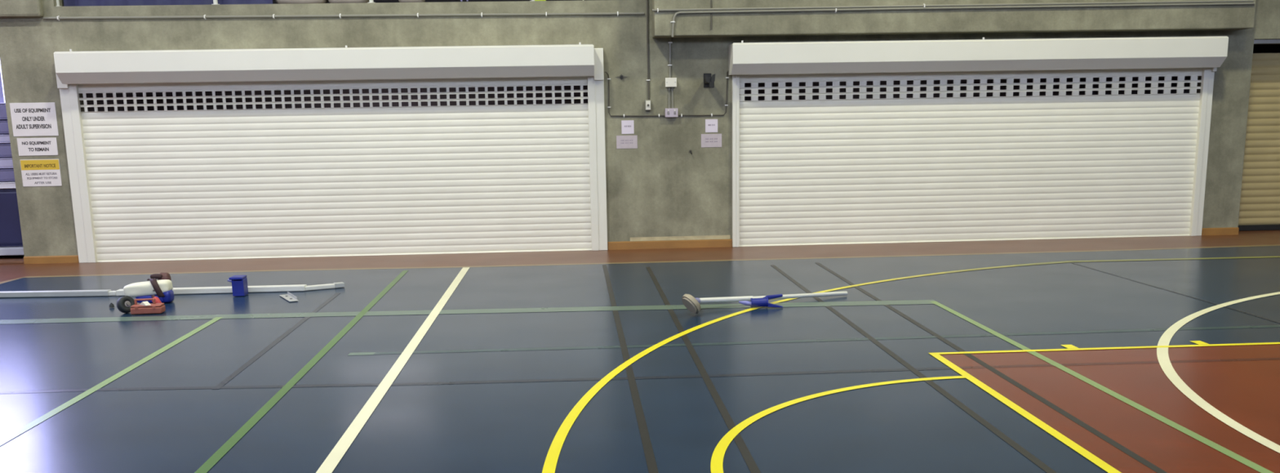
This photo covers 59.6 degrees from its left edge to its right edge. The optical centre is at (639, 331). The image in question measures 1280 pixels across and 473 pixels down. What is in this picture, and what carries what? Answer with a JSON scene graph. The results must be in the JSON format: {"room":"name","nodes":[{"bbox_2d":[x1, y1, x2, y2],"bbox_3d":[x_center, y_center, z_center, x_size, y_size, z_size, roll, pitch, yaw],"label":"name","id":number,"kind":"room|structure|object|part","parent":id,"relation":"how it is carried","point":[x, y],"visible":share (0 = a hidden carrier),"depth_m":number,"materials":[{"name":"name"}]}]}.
{"room":"sports hall","nodes":[
{"label":"sports hall","id":0,"kind":"room"},
{"bbox_2d":[272,0,568,4],"bbox_3d":[-3.399,-6.685,14.506,7.010,5.160,4.290,-2,11,-3],"label":"wall","id":1,"kind":"structure","parent":0,"point":[274,2],"depth_m":16.86,"materials":[{"name":"paint"}]},
{"bbox_2d":[0,230,1279,472],"bbox_3d":[0.995,0.400,6.921,30.001,0.303,28.000,-2,11,-3],"label":"floor","id":2,"kind":"structure","parent":0,"point":[1130,354],"depth_m":7.32,"materials":[{"name":"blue rubber"}]},
{"bbox_2d":[0,246,23,255],"bbox_3d":[-8.385,-1.078,14.164,2.200,0.134,1.720,-2,11,-3],"label":"trolley","id":3,"kind":"object","parent":2,"relation":"on","point":[4,251],"visible":0.02,"depth_m":13.37,"materials":[{"name":"grey paint"}]},
{"bbox_2d":[0,188,22,246],"bbox_3d":[-8.384,-1.490,14.121,2.220,0.690,1.607,-2,11,-3],"label":"mat","id":4,"kind":"object","parent":3,"relation":"on","point":[11,235],"visible":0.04,"depth_m":13.39,"materials":[{"name":"blue plastic"}]},
{"bbox_2d":[0,181,15,188],"bbox_3d":[-8.401,-1.872,14.046,2.200,0.085,1.607,-2,11,-3],"label":"mat","id":5,"kind":"object","parent":4,"relation":"on","point":[3,184],"visible":0.02,"depth_m":13.31,"materials":[{"name":"white plastic"}]},
{"bbox_2d":[0,168,14,181],"bbox_3d":[-8.403,-1.990,14.023,2.200,0.150,1.607,-2,11,-3],"label":"mat","id":6,"kind":"object","parent":5,"relation":"on","point":[6,174],"visible":0.04,"depth_m":13.29,"materials":[{"name":"blue plastic"}]},
{"bbox_2d":[0,157,13,168],"bbox_3d":[-8.410,-2.129,13.995,2.190,0.130,1.607,-2,11,-3],"label":"mat","id":7,"kind":"object","parent":6,"relation":"on","point":[5,162],"visible":0.02,"depth_m":13.27,"materials":[{"name":"purple plastic"}]},
{"bbox_2d":[0,143,12,157],"bbox_3d":[-8.418,-2.273,13.966,2.180,0.160,1.607,-2,11,-3],"label":"mat","id":8,"kind":"object","parent":7,"relation":"on","point":[5,148],"visible":0.02,"depth_m":13.24,"materials":[{"name":"blue plastic"}]},
{"bbox_2d":[0,133,10,143],"bbox_3d":[-8.410,-2.408,13.941,2.200,0.110,1.607,-2,11,-3],"label":"mat","id":9,"kind":"object","parent":8,"relation":"on","point":[4,138],"visible":0.02,"depth_m":13.21,"materials":[{"name":"purple plastic"}]},
{"bbox_2d":[0,120,8,133],"bbox_3d":[-8.418,-2.542,13.914,2.190,0.160,1.607,-2,11,-3],"label":"mat","id":10,"kind":"object","parent":9,"relation":"on","point":[4,129],"visible":0.02,"depth_m":13.19,"materials":[{"name":"blue plastic"}]},
{"bbox_2d":[0,102,7,119],"bbox_3d":[-8.425,-2.720,13.879,2.180,0.200,1.607,-2,11,-3],"label":"mat","id":11,"kind":"object","parent":10,"relation":"on","point":[3,116],"visible":0.02,"depth_m":13.15,"materials":[{"name":"blue plastic"}]},
{"bbox_2d":[0,289,115,297],"bbox_3d":[-5.739,-0.353,10.434,1.714,0.050,0.075,-1,11,0],"label":"post","id":12,"kind":"object","parent":2,"relation":"on","point":[63,292],"visible":1,"depth_m":10.40,"materials":[{"name":"metal"}]},
{"bbox_2d":[116,295,134,312],"bbox_3d":[-4.348,-0.233,9.464,0.100,0.149,0.144,6,13,32],"label":"wheel","id":13,"kind":"object","parent":2,"relation":"on","point":[124,303],"visible":0.89,"depth_m":9.43,"materials":[{"name":"rubber"}]},
{"bbox_2d":[130,297,165,314],"bbox_3d":[-4.152,-0.219,9.431,0.250,0.118,0.136,-2,11,-6],"label":"tool case","id":14,"kind":"object","parent":2,"relation":"on","point":[155,308],"visible":1,"depth_m":9.38,"materials":[{"name":"red plastic"}]},
{"bbox_3d":[-4.183,-0.259,9.451,0.166,0.046,0.025,-2,11,-6],"label":"handle","id":15,"kind":"part","parent":14,"relation":"part of","materials":[{"name":"red plastic"}]},
{"bbox_2d":[139,301,151,305],"bbox_3d":[-4.161,-0.242,9.404,0.100,0.030,0.044,7,14,36],"label":"folded paper","id":16,"kind":"object","parent":14,"relation":"on","point":[143,303],"visible":1,"depth_m":9.39,"materials":[{"name":"white paper"}]},
{"bbox_3d":[-4.152,-0.225,9.433,0.245,0.014,0.132,-2,11,-3],"label":"lid","id":17,"kind":"part","parent":14,"relation":"part of","materials":[{"name":"red plastic"}]},
{"bbox_2d":[123,278,173,302],"bbox_3d":[-4.380,-0.370,9.986,0.413,0.208,0.218,-2,11,-3],"label":"sports bag","id":18,"kind":"object","parent":2,"relation":"on","point":[162,289],"visible":0.91,"depth_m":9.90,"materials":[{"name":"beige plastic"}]},
{"bbox_3d":[-4.335,-0.304,9.995,0.300,0.075,0.170,-2,11,-3],"label":"panel","id":19,"kind":"part","parent":18,"relation":"part of","materials":[{"name":"blue fabric"}]},
{"bbox_2d":[150,272,171,280],"bbox_3d":[-4.353,-0.421,10.177,0.162,0.236,0.119,-2,11,-3],"label":"pouch","id":20,"kind":"object","parent":18,"relation":"on","point":[160,276],"visible":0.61,"depth_m":10.13,"materials":[{"name":"brown leather"}]},
{"bbox_2d":[151,294,161,302],"bbox_3d":[-4.159,-0.261,9.633,0.091,0.125,0.060,-2,11,-3],"label":"bottle","id":21,"kind":"object","parent":2,"relation":"on","point":[157,299],"visible":0.56,"depth_m":9.61,"materials":[{"name":"red plastic"}]},
{"bbox_2d":[115,281,344,295],"bbox_3d":[-3.841,-0.400,10.505,2.071,0.050,0.217,-2,11,-7],"label":"post","id":22,"kind":"object","parent":2,"relation":"on","point":[297,287],"visible":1,"depth_m":10.47,"materials":[{"name":"white metal"}]},
{"bbox_2d":[227,275,248,296],"bbox_3d":[-3.710,-0.425,10.294,0.159,0.176,0.157,-2,11,-3],"label":"box","id":23,"kind":"object","parent":2,"relation":"on","point":[239,282],"visible":1,"depth_m":10.24,"materials":[{"name":"plastic"}]},
{"bbox_2d":[279,291,298,302],"bbox_3d":[-3.166,-0.318,10.082,0.080,0.030,0.421,-7,13,-29],"label":"metal bracket","id":24,"kind":"object","parent":2,"relation":"on","point":[289,296],"visible":1,"depth_m":10.08,"materials":[{"name":"metal"}]},
{"bbox_2d":[681,291,847,313],"bbox_3d":[1.063,-0.309,9.288,1.673,0.174,0.343,-6,12,-26],"label":"net post","id":25,"kind":"object","parent":2,"relation":"on","point":[691,304],"visible":1,"depth_m":9.20,"materials":[{"name":"white metal"}]},
{"bbox_3d":[1.084,-0.285,9.295,0.233,0.044,0.069,-10,14,-38],"label":"crank arm","id":26,"kind":"part","parent":25,"relation":"part of","materials":[{"name":"blue plastic"}]},
{"bbox_2d":[0,0,1279,256],"bbox_3d":[4.147,-5.064,12.957,22.700,8.000,0.300,-2,11,-3],"label":"wall","id":27,"kind":"structure","parent":0,"point":[656,188],"depth_m":12.89,"materials":[{"name":"concrete"}]},
{"bbox_2d":[0,0,43,17],"bbox_3d":[-6.986,-4.043,12.246,0.740,1.155,0.100,-2,11,-3],"label":"corbel","id":28,"kind":"object","parent":27,"relation":"attached to","point":[8,8],"visible":1,"depth_m":12.30,"materials":[{"name":"beige concrete"}]},
{"bbox_2d":[9,102,58,136],"bbox_3d":[-6.836,-2.398,12.623,0.496,0.370,0.007,-2,11,-3],"label":"wall sign","id":29,"kind":"object","parent":27,"relation":"attached to","point":[28,119],"visible":1,"depth_m":12.62,"materials":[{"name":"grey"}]},
{"bbox_2d":[17,137,57,155],"bbox_3d":[-6.830,-2.100,12.681,0.434,0.198,0.007,-2,11,-3],"label":"wall sign","id":30,"kind":"object","parent":27,"relation":"attached to","point":[46,145],"visible":1,"depth_m":12.68,"materials":[{"name":"grey"}]},
{"bbox_2d":[19,158,62,186],"bbox_3d":[-6.821,-1.813,12.738,0.430,0.304,0.008,-2,11,-3],"label":"wall sign","id":31,"kind":"object","parent":27,"relation":"attached to","point":[35,172],"visible":1,"depth_m":12.73,"materials":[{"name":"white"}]},
{"bbox_2d":[23,254,79,263],"bbox_3d":[-6.788,-0.836,12.922,0.630,0.085,0.025,-2,11,-3],"label":"baseboard","id":32,"kind":"structure","parent":27,"relation":"attached to","point":[42,259],"depth_m":12.91,"materials":[{"name":"paint"}]},
{"bbox_2d":[56,0,534,6],"bbox_3d":[-3.274,-4.228,12.598,6.600,1.026,0.090,-2,11,-3],"label":"guard rail","id":33,"kind":"object","parent":27,"relation":"on","point":[215,2],"visible":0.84,"depth_m":12.58,"materials":[{"name":"metal"}]},
{"bbox_3d":[-6.522,-4.123,12.413,0.090,1.000,0.090,-2,11,-3],"label":"post","id":34,"kind":"part","parent":33,"relation":"part of","materials":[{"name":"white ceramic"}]},
{"bbox_2d":[63,0,272,5],"bbox_3d":[-5.331,-4.123,12.568,2.308,0.900,0.055,-2,11,-3],"label":"banner","id":35,"kind":"object","parent":33,"relation":"hanging from","point":[66,2],"visible":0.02,"depth_m":12.63,"materials":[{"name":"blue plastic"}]},
{"bbox_3d":[-4.790,-4.172,12.513,0.090,1.000,0.090,-2,11,-3],"label":"post","id":36,"kind":"part","parent":33,"relation":"part of","materials":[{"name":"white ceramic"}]},
{"bbox_2d":[53,42,607,262],"bbox_3d":[-3.440,-2.025,12.735,6.102,2.376,0.368,-2,11,-3],"label":"roller shutter","id":37,"kind":"object","parent":27,"relation":"attached to","point":[146,185],"visible":1,"depth_m":12.89,"materials":[{"name":"white metal"}]},
{"bbox_3d":[-6.394,-1.789,12.739,0.194,2.010,0.067,-2,11,-3],"label":"guide rail","id":38,"kind":"part","parent":37,"relation":"part of","materials":[{"name":"white metal"}]},
{"bbox_2d":[53,42,594,84],"bbox_3d":[-3.456,-3.012,12.537,5.874,0.364,0.358,-2,11,-3],"label":"hood","id":39,"kind":"object","parent":37,"relation":"attached to","point":[566,62],"depth_m":12.40,"materials":[{"name":"white metal"}]},
{"bbox_3d":[-0.496,-1.957,13.080,0.189,2.010,0.067,-2,11,-3],"label":"guide rail","id":40,"kind":"part","parent":37,"relation":"part of","materials":[{"name":"white metal"}]},
{"bbox_2d":[43,11,644,20],"bbox_3d":[-3.284,-3.564,12.605,6.674,0.077,0.037,-2,11,-3],"label":"conduit","id":41,"kind":"object","parent":27,"relation":"attached to","point":[617,13],"visible":1,"depth_m":12.59,"materials":[{"name":"grey plastic"}]},
{"bbox_2d":[616,74,626,79],"bbox_3d":[-0.213,-2.946,12.925,0.150,0.068,0.030,-2,11,-3],"label":"wall anchor","id":42,"kind":"object","parent":27,"relation":"attached to","point":[621,77],"visible":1,"depth_m":12.93,"materials":[{"name":"grey plastic"}]},
{"bbox_2d":[616,135,637,148],"bbox_3d":[-0.153,-2.222,13.082,0.244,0.150,0.004,-2,11,-3],"label":"paper notice","id":43,"kind":"object","parent":27,"relation":"attached to","point":[622,141],"visible":1,"depth_m":13.08,"materials":[{"name":"grey paper"}]},
{"bbox_2d":[621,120,634,133],"bbox_3d":[-0.143,-2.390,13.050,0.144,0.155,0.004,-2,11,-3],"label":"paper notice","id":44,"kind":"object","parent":27,"relation":"attached to","point":[627,126],"visible":1,"depth_m":13.05,"materials":[{"name":"white paper"}]},
{"bbox_2d":[604,71,664,117],"bbox_3d":[-0.058,-2.745,12.933,0.692,0.527,0.106,-2,11,-3],"label":"conduit","id":45,"kind":"object","parent":27,"relation":"attached to","point":[608,78],"visible":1,"depth_m":12.99,"materials":[{"name":"grey plastic"}]},
{"bbox_2d":[644,99,651,110],"bbox_3d":[0.093,-2.632,12.983,0.071,0.123,0.073,-2,11,-3],"label":"switch box","id":46,"kind":"object","parent":27,"relation":"attached to","point":[647,102],"visible":1,"depth_m":12.97,"materials":[{"name":"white plastic"}]},
{"bbox_3d":[0.094,-2.629,12.968,0.055,0.103,0.008,-2,11,-3],"label":"plate","id":47,"kind":"part","parent":46,"relation":"part of","materials":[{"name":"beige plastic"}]},
{"bbox_2d":[646,0,649,99],"bbox_3d":[0.089,-3.282,12.874,0.046,1.204,0.031,-2,11,-3],"label":"conduit","id":48,"kind":"object","parent":27,"relation":"attached to","point":[647,42],"visible":1,"depth_m":12.88,"materials":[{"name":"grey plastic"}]},
{"bbox_2d":[668,86,670,108],"bbox_3d":[0.339,-2.727,13.007,0.022,0.264,0.020,-2,11,-3],"label":"conduit","id":49,"kind":"object","parent":27,"relation":"attached to","point":[668,86],"visible":1,"depth_m":13.00,"materials":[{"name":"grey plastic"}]},
{"bbox_2d":[608,235,732,249],"bbox_3d":[0.359,-1.067,13.330,1.485,0.140,0.025,-2,11,-3],"label":"baseboard","id":50,"kind":"structure","parent":27,"relation":"attached to","point":[706,241],"depth_m":13.33,"materials":[{"name":"paint"}]},
{"bbox_2d":[667,37,672,77],"bbox_3d":[0.350,-3.161,12.914,0.059,0.448,0.037,-2,11,-3],"label":"conduit","id":51,"kind":"object","parent":27,"relation":"attached to","point":[669,64],"visible":1,"depth_m":12.90,"materials":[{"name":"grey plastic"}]},
{"bbox_2d":[665,77,676,86],"bbox_3d":[0.357,-2.889,12.950,0.133,0.104,0.071,-2,11,-3],"label":"junction box","id":52,"kind":"object","parent":27,"relation":"attached to","point":[669,82],"visible":1,"depth_m":12.92,"materials":[{"name":"beige plastic"}]},
{"bbox_2d":[665,107,678,117],"bbox_3d":[0.366,-2.551,13.019,0.150,0.102,0.067,-2,11,-3],"label":"power outlet","id":53,"kind":"object","parent":27,"relation":"attached to","point":[671,112],"visible":1,"depth_m":12.99,"materials":[{"name":"grey plastic"}]},
{"bbox_2d":[671,86,673,107],"bbox_3d":[0.379,-2.728,13.009,0.023,0.264,0.020,-2,11,-3],"label":"conduit","id":54,"kind":"object","parent":27,"relation":"attached to","point":[672,86],"visible":1,"depth_m":13.00,"materials":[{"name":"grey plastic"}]},
{"bbox_2d":[678,71,728,116],"bbox_3d":[0.735,-2.765,13.008,0.608,0.520,0.050,-2,11,-3],"label":"cable","id":55,"kind":"object","parent":27,"relation":"attached to","point":[726,77],"visible":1,"depth_m":13.05,"materials":[{"name":"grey plastic"}]},
{"bbox_2d":[703,73,715,87],"bbox_3d":[0.792,-2.893,12.871,0.116,0.170,0.279,-2,11,-3],"label":"wall bracket","id":56,"kind":"object","parent":27,"relation":"attached to","point":[708,81],"visible":1,"depth_m":12.75,"materials":[{"name":"black metal"}]},
{"bbox_3d":[0.784,-2.924,13.001,0.090,0.160,0.011,-2,11,-3],"label":"wall plate","id":57,"kind":"part","parent":56,"relation":"part of","materials":[{"name":"black metal"}]},
{"bbox_2d":[701,133,721,146],"bbox_3d":[0.839,-2.249,13.140,0.244,0.154,0.004,-2,11,-3],"label":"paper notice","id":58,"kind":"object","parent":27,"relation":"attached to","point":[707,140],"visible":1,"depth_m":13.14,"materials":[{"name":"grey paper"}]},
{"bbox_2d":[705,119,717,132],"bbox_3d":[0.838,-2.416,13.107,0.146,0.151,0.004,-2,11,-3],"label":"paper notice","id":59,"kind":"object","parent":27,"relation":"attached to","point":[711,125],"visible":1,"depth_m":13.11,"materials":[{"name":"white paper"}]},
{"bbox_2d":[651,0,1256,38],"bbox_3d":[3.610,-4.068,12.780,6.950,1.268,0.360,-2,11,-3],"label":"concrete beam","id":60,"kind":"structure","parent":27,"relation":"attached to","point":[1202,17],"depth_m":12.69,"materials":[{"name":"grey concrete"}]},
{"bbox_2d":[710,0,711,29],"bbox_3d":[0.796,-3.549,12.513,0.020,0.318,0.018,3,12,19],"label":"stub","id":61,"kind":"object","parent":60,"relation":"hanging from","point":[711,0],"visible":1,"depth_m":12.52,"materials":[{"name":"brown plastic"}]},
{"bbox_2d":[652,0,1253,13],"bbox_3d":[3.589,-3.684,12.650,6.920,0.067,0.037,-2,11,-3],"label":"conduit","id":62,"kind":"object","parent":60,"relation":"attached to","point":[923,5],"visible":1,"depth_m":12.63,"materials":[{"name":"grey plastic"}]},
{"bbox_2d":[671,1,1254,36],"bbox_3d":[3.703,-3.545,12.685,6.732,0.302,0.037,-2,11,-3],"label":"conduit","id":63,"kind":"object","parent":60,"relation":"attached to","point":[673,22],"visible":1,"depth_m":12.64,"materials":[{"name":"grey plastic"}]},
{"bbox_2d":[728,35,1228,247],"bbox_3d":[3.954,-2.234,13.164,5.813,2.371,0.368,-2,11,-3],"label":"roller shutter","id":64,"kind":"object","parent":27,"relation":"attached to","point":[823,171],"visible":1,"depth_m":13.32,"materials":[{"name":"white metal"}]},
{"bbox_3d":[1.127,-1.998,13.175,0.079,2.000,0.067,-2,11,-3],"label":"guide rail","id":65,"kind":"part","parent":64,"relation":"part of","materials":[{"name":"white metal"}]},
{"bbox_2d":[728,35,1228,75],"bbox_3d":[3.916,-3.214,12.965,5.770,0.369,0.358,-2,11,-3],"label":"hood","id":66,"kind":"object","parent":64,"relation":"attached to","point":[983,56],"depth_m":12.83,"materials":[{"name":"white metal"}]},
{"bbox_3d":[6.782,-2.159,13.502,0.134,2.000,0.067,-2,11,-3],"label":"guide rail","id":67,"kind":"part","parent":64,"relation":"part of","materials":[{"name":"white metal"}]},
{"bbox_2d":[1201,226,1239,235],"bbox_3d":[7.110,-1.234,13.725,0.475,0.088,0.025,-2,11,-3],"label":"baseboard","id":68,"kind":"structure","parent":27,"relation":"attached to","point":[1231,230],"depth_m":13.72,"materials":[{"name":"paint"}]},
{"bbox_2d":[1238,39,1279,231],"bbox_3d":[9.166,-2.432,13.839,3.830,2.323,0.380,-2,11,-3],"label":"roller door","id":69,"kind":"structure","parent":27,"relation":"in","point":[1260,200],"depth_m":13.96,"materials":[{"name":"beige metal"}]},
{"bbox_3d":[9.175,-1.357,14.217,3.830,0.068,0.050,-2,11,-3],"label":"rail","id":70,"kind":"part","parent":69,"relation":"part of","materials":[{"name":"black metal"}]},
{"bbox_2d":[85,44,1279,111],"bbox_3d":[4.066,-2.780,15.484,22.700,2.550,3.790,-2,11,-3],"label":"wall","id":71,"kind":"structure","parent":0,"point":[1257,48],"depth_m":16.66,"materials":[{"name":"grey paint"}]},
{"bbox_2d":[0,258,24,263],"bbox_3d":[-10.759,-0.725,12.847,7.290,0.028,0.240,-2,11,-3],"label":"trim","id":72,"kind":"structure","parent":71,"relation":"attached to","point":[5,260],"depth_m":12.94,"materials":[{"name":"brown wood"}]},
{"bbox_3d":[-10.926,-5.191,14.927,7.450,8.000,0.300,-2,11,-3],"label":"wall","id":73,"kind":"structure","parent":0,"visible":0},
{"bbox_2d":[0,62,5,102],"bbox_3d":[-10.999,-5.141,14.912,7.380,6.110,0.140,-2,11,-3],"label":"window","id":74,"kind":"structure","parent":73,"relation":"in","point":[2,90],"depth_m":15.34,"materials":[{"name":"blue"}]},
{"bbox_3d":[-3.671,-3.983,14.913,7.260,0.290,4.090,-2,11,-3],"label":"floor","id":75,"kind":"structure","parent":0,"visible":0},
{"bbox_2d":[275,0,328,4],"bbox_3d":[-3.887,-3.957,12.827,0.582,0.426,0.313,-2,11,-3],"label":"canvas bag","id":76,"kind":"object","parent":75,"relation":"on","point":[278,2],"visible":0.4,"depth_m":12.73,"materials":[{"name":"grey fabric"}]},
{"bbox_2d":[328,0,368,3],"bbox_3d":[-3.354,-3.952,12.862,0.458,0.386,0.312,-2,11,-3],"label":"canvas bag","id":77,"kind":"object","parent":75,"relation":"on","point":[330,1],"visible":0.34,"depth_m":12.76,"materials":[{"name":"grey fabric"}]},
{"bbox_2d":[398,0,425,2],"bbox_3d":[-2.638,-3.971,12.893,0.298,0.386,0.288,-2,11,-3],"label":"canvas bag","id":78,"kind":"object","parent":75,"relation":"on","point":[400,1],"visible":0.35,"depth_m":12.81,"materials":[{"name":"grey fabric"}]}
]}

